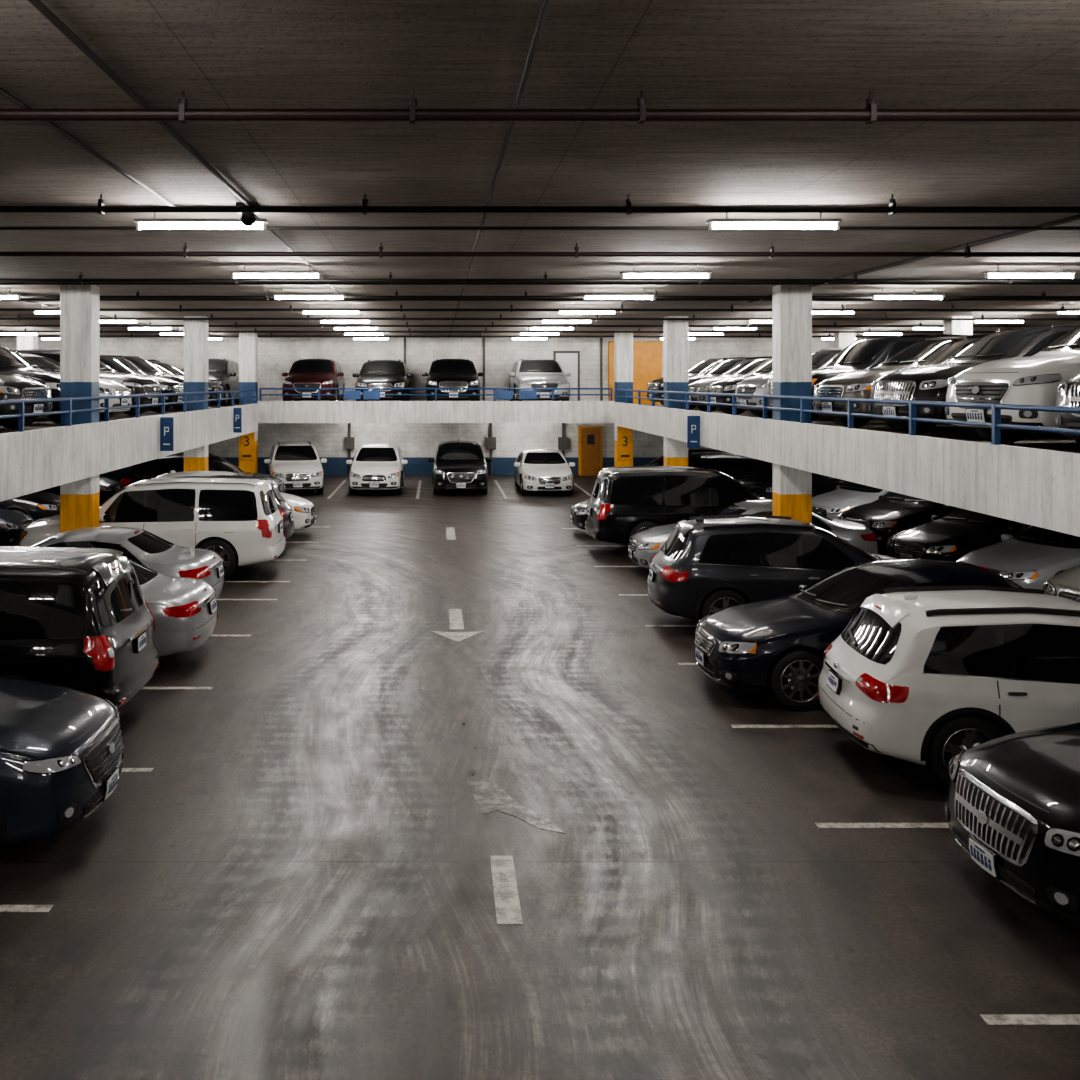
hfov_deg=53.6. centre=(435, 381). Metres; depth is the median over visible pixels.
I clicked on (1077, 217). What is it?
conduit
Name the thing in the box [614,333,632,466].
concrete column
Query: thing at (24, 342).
concrete column
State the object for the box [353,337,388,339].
fluorescent light
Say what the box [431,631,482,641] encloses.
direction arrow
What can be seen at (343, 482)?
parking line
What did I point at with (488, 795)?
faded arrow marking
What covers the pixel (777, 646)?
car
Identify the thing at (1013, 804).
car
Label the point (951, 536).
car
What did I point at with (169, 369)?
hatchback car
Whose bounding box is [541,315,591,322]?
fluorescent light
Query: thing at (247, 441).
sign
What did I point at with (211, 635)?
parking line
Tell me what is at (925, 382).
crossover suv
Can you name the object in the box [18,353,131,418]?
car
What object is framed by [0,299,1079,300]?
conduit
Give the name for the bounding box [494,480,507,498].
parking line
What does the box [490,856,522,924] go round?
lane marking
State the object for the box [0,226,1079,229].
conduit
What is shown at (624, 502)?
suv
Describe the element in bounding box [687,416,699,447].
parking sign
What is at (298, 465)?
crossover suv
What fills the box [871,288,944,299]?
fluorescent light
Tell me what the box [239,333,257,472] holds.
concrete column
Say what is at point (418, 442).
wall
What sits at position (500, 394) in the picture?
sign
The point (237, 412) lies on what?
parking sign
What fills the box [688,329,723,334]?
fluorescent light
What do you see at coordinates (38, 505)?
crossover suv
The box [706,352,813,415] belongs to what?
crossover suv
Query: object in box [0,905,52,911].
parking line
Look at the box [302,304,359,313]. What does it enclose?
fluorescent light
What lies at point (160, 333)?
fluorescent light
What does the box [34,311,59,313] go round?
fluorescent light
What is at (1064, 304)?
fluorescent light
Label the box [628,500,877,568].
car
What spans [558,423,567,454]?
box
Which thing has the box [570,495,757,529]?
car
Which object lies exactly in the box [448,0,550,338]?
conduit
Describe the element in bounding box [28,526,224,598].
car
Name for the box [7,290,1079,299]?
pipe
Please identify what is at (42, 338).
fluorescent light
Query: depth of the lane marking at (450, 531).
27.26 m
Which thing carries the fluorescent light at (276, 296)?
hanging from the ceiling
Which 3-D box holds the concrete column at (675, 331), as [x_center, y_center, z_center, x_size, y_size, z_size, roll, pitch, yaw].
[6.800,1.025,30.050,0.600,5.750,0.500,0,0,0]
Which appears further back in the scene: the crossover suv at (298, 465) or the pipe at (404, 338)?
the pipe at (404, 338)
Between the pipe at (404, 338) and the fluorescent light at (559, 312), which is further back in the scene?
the pipe at (404, 338)
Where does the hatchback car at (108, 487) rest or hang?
on the floor
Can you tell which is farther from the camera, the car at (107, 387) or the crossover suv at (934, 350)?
the car at (107, 387)
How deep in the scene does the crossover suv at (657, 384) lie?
35.86 m
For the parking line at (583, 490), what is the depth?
38.24 m
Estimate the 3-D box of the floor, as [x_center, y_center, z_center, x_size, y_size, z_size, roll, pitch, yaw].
[1.000,4.000,17.650,40.400,0.200,53.700,0,0,0]
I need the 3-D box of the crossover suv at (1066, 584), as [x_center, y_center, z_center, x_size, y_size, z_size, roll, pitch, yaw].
[11.664,3.039,16.435,4.751,1.722,2.214,0,0,-24]
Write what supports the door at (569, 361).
in the wall at (418, 442)
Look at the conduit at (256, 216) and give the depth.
14.37 m
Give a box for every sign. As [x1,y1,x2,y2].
[160,417,173,450]
[233,408,241,432]
[239,432,254,460]
[344,390,360,398]
[363,390,379,398]
[496,390,512,398]
[520,390,536,398]
[617,426,632,460]
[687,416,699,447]
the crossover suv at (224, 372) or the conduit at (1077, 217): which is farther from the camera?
the crossover suv at (224, 372)
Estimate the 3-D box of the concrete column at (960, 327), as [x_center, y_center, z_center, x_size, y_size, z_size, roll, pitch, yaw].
[14.800,1.025,30.050,0.600,5.750,0.500,0,0,0]
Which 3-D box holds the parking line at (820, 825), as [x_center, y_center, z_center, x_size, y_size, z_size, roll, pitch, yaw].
[5.825,3.898,9.320,4.950,0.004,0.100,0,0,0]
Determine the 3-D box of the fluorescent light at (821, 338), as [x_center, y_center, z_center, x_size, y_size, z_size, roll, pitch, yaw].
[15.500,-1.735,40.800,1.400,0.230,0.140,0,0,0]
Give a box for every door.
[553,351,579,400]
[578,426,602,475]
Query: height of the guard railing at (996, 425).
0.471 m
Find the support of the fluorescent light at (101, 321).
hanging from the ceiling
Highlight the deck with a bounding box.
[0,404,1079,452]
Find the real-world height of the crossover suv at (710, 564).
1.722 m
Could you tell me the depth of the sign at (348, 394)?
37.95 m
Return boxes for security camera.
[236,202,259,225]
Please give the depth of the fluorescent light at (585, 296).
20.87 m
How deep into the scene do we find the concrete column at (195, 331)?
29.80 m
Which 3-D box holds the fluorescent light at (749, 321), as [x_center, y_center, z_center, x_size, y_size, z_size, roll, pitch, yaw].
[9.300,-1.735,29.200,1.400,0.230,0.140,0,0,0]
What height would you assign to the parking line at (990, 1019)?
0.004 m
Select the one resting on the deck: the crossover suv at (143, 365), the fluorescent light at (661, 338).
the crossover suv at (143, 365)
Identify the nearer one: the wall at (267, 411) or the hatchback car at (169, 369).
the hatchback car at (169, 369)
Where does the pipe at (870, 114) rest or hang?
hanging from the ceiling
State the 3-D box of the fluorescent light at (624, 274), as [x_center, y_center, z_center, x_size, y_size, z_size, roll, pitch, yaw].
[3.600,-1.735,16.600,1.400,0.230,0.140,0,0,0]
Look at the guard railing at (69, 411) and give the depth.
20.74 m
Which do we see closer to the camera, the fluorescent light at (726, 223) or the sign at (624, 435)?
the fluorescent light at (726, 223)
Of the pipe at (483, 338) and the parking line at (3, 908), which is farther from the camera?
the pipe at (483, 338)
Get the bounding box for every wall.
[0,338,861,474]
[0,404,257,501]
[257,401,614,422]
[614,402,1079,536]
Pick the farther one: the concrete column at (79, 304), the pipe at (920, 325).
the pipe at (920, 325)
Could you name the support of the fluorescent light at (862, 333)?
hanging from the ceiling
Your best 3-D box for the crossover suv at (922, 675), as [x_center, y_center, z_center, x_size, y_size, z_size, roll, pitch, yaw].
[6.468,3.039,10.804,4.751,1.722,2.214,0,0,0]
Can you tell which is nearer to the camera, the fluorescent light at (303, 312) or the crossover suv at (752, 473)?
the fluorescent light at (303, 312)
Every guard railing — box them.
[0,390,256,431]
[259,388,612,400]
[615,389,1079,444]
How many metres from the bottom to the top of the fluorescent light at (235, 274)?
0.230 m
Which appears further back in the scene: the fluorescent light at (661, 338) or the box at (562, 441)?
the box at (562, 441)
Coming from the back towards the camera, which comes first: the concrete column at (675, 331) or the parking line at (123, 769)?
the concrete column at (675, 331)
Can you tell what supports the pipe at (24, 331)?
hanging from the ceiling
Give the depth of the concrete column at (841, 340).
38.15 m
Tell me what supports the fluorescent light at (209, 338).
hanging from the ceiling
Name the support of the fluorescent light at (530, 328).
hanging from the ceiling
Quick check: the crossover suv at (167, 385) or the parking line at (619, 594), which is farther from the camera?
the crossover suv at (167, 385)
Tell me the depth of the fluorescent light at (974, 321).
29.18 m
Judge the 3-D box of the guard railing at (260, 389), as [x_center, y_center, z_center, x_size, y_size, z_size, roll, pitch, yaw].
[0.000,0.445,38.050,12.670,0.471,0.070,0,0,0]
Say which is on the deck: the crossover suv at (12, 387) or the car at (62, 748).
the crossover suv at (12, 387)
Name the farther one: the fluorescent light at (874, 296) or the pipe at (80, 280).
the fluorescent light at (874, 296)
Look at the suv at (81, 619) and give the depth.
11.32 m
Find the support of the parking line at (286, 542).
on the floor
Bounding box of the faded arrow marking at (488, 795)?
[467,781,565,833]
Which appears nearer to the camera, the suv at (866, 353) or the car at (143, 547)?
the car at (143, 547)
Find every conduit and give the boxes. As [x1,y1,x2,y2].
[0,87,174,205]
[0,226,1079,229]
[0,283,1079,284]
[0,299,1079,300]
[15,299,177,330]
[27,0,250,205]
[255,214,340,293]
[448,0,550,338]
[749,214,1079,302]
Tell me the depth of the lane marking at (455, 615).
17.39 m
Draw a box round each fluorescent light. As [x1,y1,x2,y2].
[0,294,21,299]
[0,332,38,334]
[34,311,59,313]
[40,337,59,339]
[100,320,138,322]
[127,327,172,329]
[134,213,267,229]
[160,333,183,334]
[208,337,222,339]
[231,264,321,278]
[273,288,344,299]
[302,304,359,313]
[320,315,370,322]
[333,323,377,329]
[344,329,383,334]
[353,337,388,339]
[511,334,547,339]
[520,329,559,334]
[529,323,573,329]
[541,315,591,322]
[558,304,615,313]
[583,288,654,299]
[620,264,711,278]
[659,337,695,339]
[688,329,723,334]
[706,213,841,229]
[712,323,757,329]
[747,315,771,322]
[812,304,854,313]
[820,334,857,339]
[862,333,902,334]
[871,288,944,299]
[910,327,943,329]
[972,315,1023,322]
[983,264,1076,278]
[1056,304,1079,313]
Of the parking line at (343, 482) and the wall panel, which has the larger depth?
the wall panel
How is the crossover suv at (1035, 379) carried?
on the deck
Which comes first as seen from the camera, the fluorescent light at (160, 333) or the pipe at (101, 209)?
the pipe at (101, 209)
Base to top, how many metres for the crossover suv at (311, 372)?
1.871 m
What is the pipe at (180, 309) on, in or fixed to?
hanging from the ceiling
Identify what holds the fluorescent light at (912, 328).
hanging from the ceiling
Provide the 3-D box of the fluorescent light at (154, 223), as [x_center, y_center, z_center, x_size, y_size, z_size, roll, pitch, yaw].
[-2.500,-1.735,11.300,1.400,0.230,0.140,0,0,0]
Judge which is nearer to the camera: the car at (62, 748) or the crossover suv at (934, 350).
the car at (62, 748)
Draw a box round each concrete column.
[17,335,37,349]
[60,285,99,532]
[184,316,207,470]
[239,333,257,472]
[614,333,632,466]
[664,316,687,466]
[772,285,811,522]
[834,333,854,347]
[944,316,972,334]
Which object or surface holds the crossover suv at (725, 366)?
on the deck
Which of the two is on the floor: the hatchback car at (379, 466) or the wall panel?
the hatchback car at (379, 466)
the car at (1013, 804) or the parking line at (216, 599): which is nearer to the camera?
the car at (1013, 804)
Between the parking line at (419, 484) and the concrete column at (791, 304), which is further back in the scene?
the parking line at (419, 484)
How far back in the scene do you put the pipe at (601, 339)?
44.17 m
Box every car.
[0,508,33,545]
[0,676,123,845]
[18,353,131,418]
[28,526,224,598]
[41,476,119,503]
[127,558,217,657]
[149,361,222,405]
[156,470,315,530]
[346,442,406,493]
[514,449,574,493]
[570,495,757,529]
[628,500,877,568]
[688,358,771,412]
[694,559,1022,710]
[812,481,888,518]
[886,508,1031,560]
[945,722,1079,927]
[956,526,1079,589]
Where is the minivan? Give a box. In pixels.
[19,476,285,577]
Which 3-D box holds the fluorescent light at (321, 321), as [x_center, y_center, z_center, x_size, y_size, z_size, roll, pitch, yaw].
[-2.500,-1.735,29.200,1.400,0.230,0.140,0,0,0]
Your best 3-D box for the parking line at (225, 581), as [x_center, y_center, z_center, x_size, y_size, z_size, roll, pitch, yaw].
[-5.375,3.898,20.700,5.050,0.004,0.100,0,0,0]
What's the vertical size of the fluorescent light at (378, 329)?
0.230 m
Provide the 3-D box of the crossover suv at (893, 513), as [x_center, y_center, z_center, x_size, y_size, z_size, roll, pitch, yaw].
[11.664,3.039,24.835,4.751,1.722,2.214,0,0,-24]
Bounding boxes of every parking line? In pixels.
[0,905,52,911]
[121,768,153,771]
[142,687,212,688]
[211,635,250,635]
[216,599,276,599]
[225,581,289,581]
[272,560,305,560]
[286,542,318,542]
[327,480,345,498]
[416,480,421,498]
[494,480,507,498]
[574,483,590,496]
[594,566,641,566]
[619,594,648,595]
[645,625,695,626]
[678,663,696,664]
[731,725,838,727]
[815,823,948,827]
[980,1014,1079,1024]
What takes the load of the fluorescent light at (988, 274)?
hanging from the ceiling
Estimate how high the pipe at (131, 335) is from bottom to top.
0.195 m
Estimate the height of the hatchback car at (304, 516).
1.652 m
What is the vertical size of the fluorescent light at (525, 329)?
0.230 m
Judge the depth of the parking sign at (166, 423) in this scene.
24.60 m
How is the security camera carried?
attached to the ceiling
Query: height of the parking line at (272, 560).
0.004 m
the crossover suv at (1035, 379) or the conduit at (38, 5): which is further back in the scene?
the crossover suv at (1035, 379)
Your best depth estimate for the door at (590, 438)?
44.17 m
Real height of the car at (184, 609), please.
1.458 m
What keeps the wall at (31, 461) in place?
attached to the deck
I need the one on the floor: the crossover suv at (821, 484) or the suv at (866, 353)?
the crossover suv at (821, 484)
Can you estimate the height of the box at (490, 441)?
2.720 m
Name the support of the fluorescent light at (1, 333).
hanging from the ceiling
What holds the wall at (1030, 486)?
attached to the deck
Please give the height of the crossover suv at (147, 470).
1.765 m
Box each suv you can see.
[0,345,59,425]
[0,373,52,428]
[0,491,59,521]
[0,546,158,708]
[13,349,161,414]
[100,355,183,412]
[106,355,183,409]
[120,452,285,492]
[182,358,238,405]
[217,475,294,539]
[264,441,326,493]
[282,358,344,400]
[352,359,412,400]
[422,358,483,400]
[428,439,491,493]
[509,358,570,400]
[584,466,816,544]
[645,447,724,465]
[646,357,742,405]
[646,514,898,620]
[663,356,771,409]
[688,452,771,497]
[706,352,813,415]
[735,348,844,417]
[756,473,846,497]
[767,334,965,424]
[812,334,987,431]
[817,585,1079,785]
[837,491,957,547]
[869,323,1079,439]
[945,325,1079,444]
[1043,565,1079,600]
[1055,375,1079,438]
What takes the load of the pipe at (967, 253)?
hanging from the ceiling
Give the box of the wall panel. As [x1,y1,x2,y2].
[608,341,661,403]
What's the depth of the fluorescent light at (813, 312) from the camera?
25.28 m
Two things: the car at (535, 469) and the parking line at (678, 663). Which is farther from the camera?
the car at (535, 469)
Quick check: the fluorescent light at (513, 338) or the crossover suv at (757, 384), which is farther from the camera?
the fluorescent light at (513, 338)
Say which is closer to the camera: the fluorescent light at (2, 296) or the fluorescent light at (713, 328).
the fluorescent light at (2, 296)
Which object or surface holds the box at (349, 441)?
attached to the wall at (418, 442)
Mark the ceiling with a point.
(223, 54)
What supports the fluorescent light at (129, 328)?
hanging from the ceiling
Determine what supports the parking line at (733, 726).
on the floor
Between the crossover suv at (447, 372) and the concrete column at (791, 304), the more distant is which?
the crossover suv at (447, 372)
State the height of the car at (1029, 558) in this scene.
1.458 m
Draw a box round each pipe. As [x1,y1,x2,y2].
[0,91,1079,123]
[0,194,1079,214]
[0,243,1079,257]
[0,272,1079,283]
[0,304,1079,311]
[0,313,1079,320]
[0,321,1051,327]
[0,327,997,332]
[0,333,899,337]
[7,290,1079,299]
[404,338,405,364]
[483,338,484,400]
[600,338,602,400]
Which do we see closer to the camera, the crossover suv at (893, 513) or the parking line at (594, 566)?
the parking line at (594, 566)
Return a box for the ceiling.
[0,0,1079,337]
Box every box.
[345,423,354,475]
[486,423,495,475]
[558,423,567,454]
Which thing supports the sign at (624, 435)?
attached to the concrete column at (623, 342)
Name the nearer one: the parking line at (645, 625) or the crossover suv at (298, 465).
the parking line at (645, 625)
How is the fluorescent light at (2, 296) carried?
hanging from the ceiling
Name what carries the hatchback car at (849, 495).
on the floor
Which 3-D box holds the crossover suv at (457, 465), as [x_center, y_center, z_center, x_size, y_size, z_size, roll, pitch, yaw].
[0.804,3.018,38.329,2.254,1.765,4.899,0,0,-4]
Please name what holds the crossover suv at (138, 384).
on the deck
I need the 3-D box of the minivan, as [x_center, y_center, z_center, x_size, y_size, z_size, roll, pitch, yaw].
[-5.747,2.941,21.700,5.195,1.919,2.346,0,0,0]
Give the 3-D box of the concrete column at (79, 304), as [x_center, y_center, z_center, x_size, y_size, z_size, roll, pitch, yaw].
[-6.800,1.025,20.250,0.600,5.750,0.500,0,0,0]
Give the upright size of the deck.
0.280 m
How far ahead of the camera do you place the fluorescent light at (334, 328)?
32.97 m
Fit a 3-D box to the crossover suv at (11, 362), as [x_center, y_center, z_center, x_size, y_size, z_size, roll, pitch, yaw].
[-9.713,0.018,22.551,4.899,1.765,2.254,0,0,6]
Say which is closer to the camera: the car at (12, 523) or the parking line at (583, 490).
the car at (12, 523)
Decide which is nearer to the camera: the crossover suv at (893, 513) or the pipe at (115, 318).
the crossover suv at (893, 513)
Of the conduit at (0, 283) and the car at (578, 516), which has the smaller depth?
the conduit at (0, 283)
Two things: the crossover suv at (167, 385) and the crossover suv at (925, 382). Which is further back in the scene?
the crossover suv at (167, 385)
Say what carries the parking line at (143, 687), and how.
on the floor
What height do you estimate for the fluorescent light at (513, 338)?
0.230 m
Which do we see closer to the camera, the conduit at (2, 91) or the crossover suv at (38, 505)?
the conduit at (2, 91)
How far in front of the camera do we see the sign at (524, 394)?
37.95 m
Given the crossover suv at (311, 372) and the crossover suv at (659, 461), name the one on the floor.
the crossover suv at (659, 461)
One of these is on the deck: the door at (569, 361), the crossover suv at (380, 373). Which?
the crossover suv at (380, 373)
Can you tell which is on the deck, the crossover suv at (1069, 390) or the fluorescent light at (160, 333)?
the crossover suv at (1069, 390)
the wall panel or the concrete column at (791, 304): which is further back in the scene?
the wall panel
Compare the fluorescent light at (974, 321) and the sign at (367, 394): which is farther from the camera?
the sign at (367, 394)
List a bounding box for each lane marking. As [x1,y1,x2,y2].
[446,527,455,539]
[449,609,463,629]
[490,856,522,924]
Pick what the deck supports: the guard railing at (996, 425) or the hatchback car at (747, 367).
the hatchback car at (747, 367)
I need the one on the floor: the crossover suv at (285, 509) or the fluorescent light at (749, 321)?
the crossover suv at (285, 509)
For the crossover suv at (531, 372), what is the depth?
39.76 m
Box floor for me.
[0,475,1079,1079]
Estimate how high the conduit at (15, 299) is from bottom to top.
0.036 m
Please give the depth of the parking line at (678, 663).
14.67 m

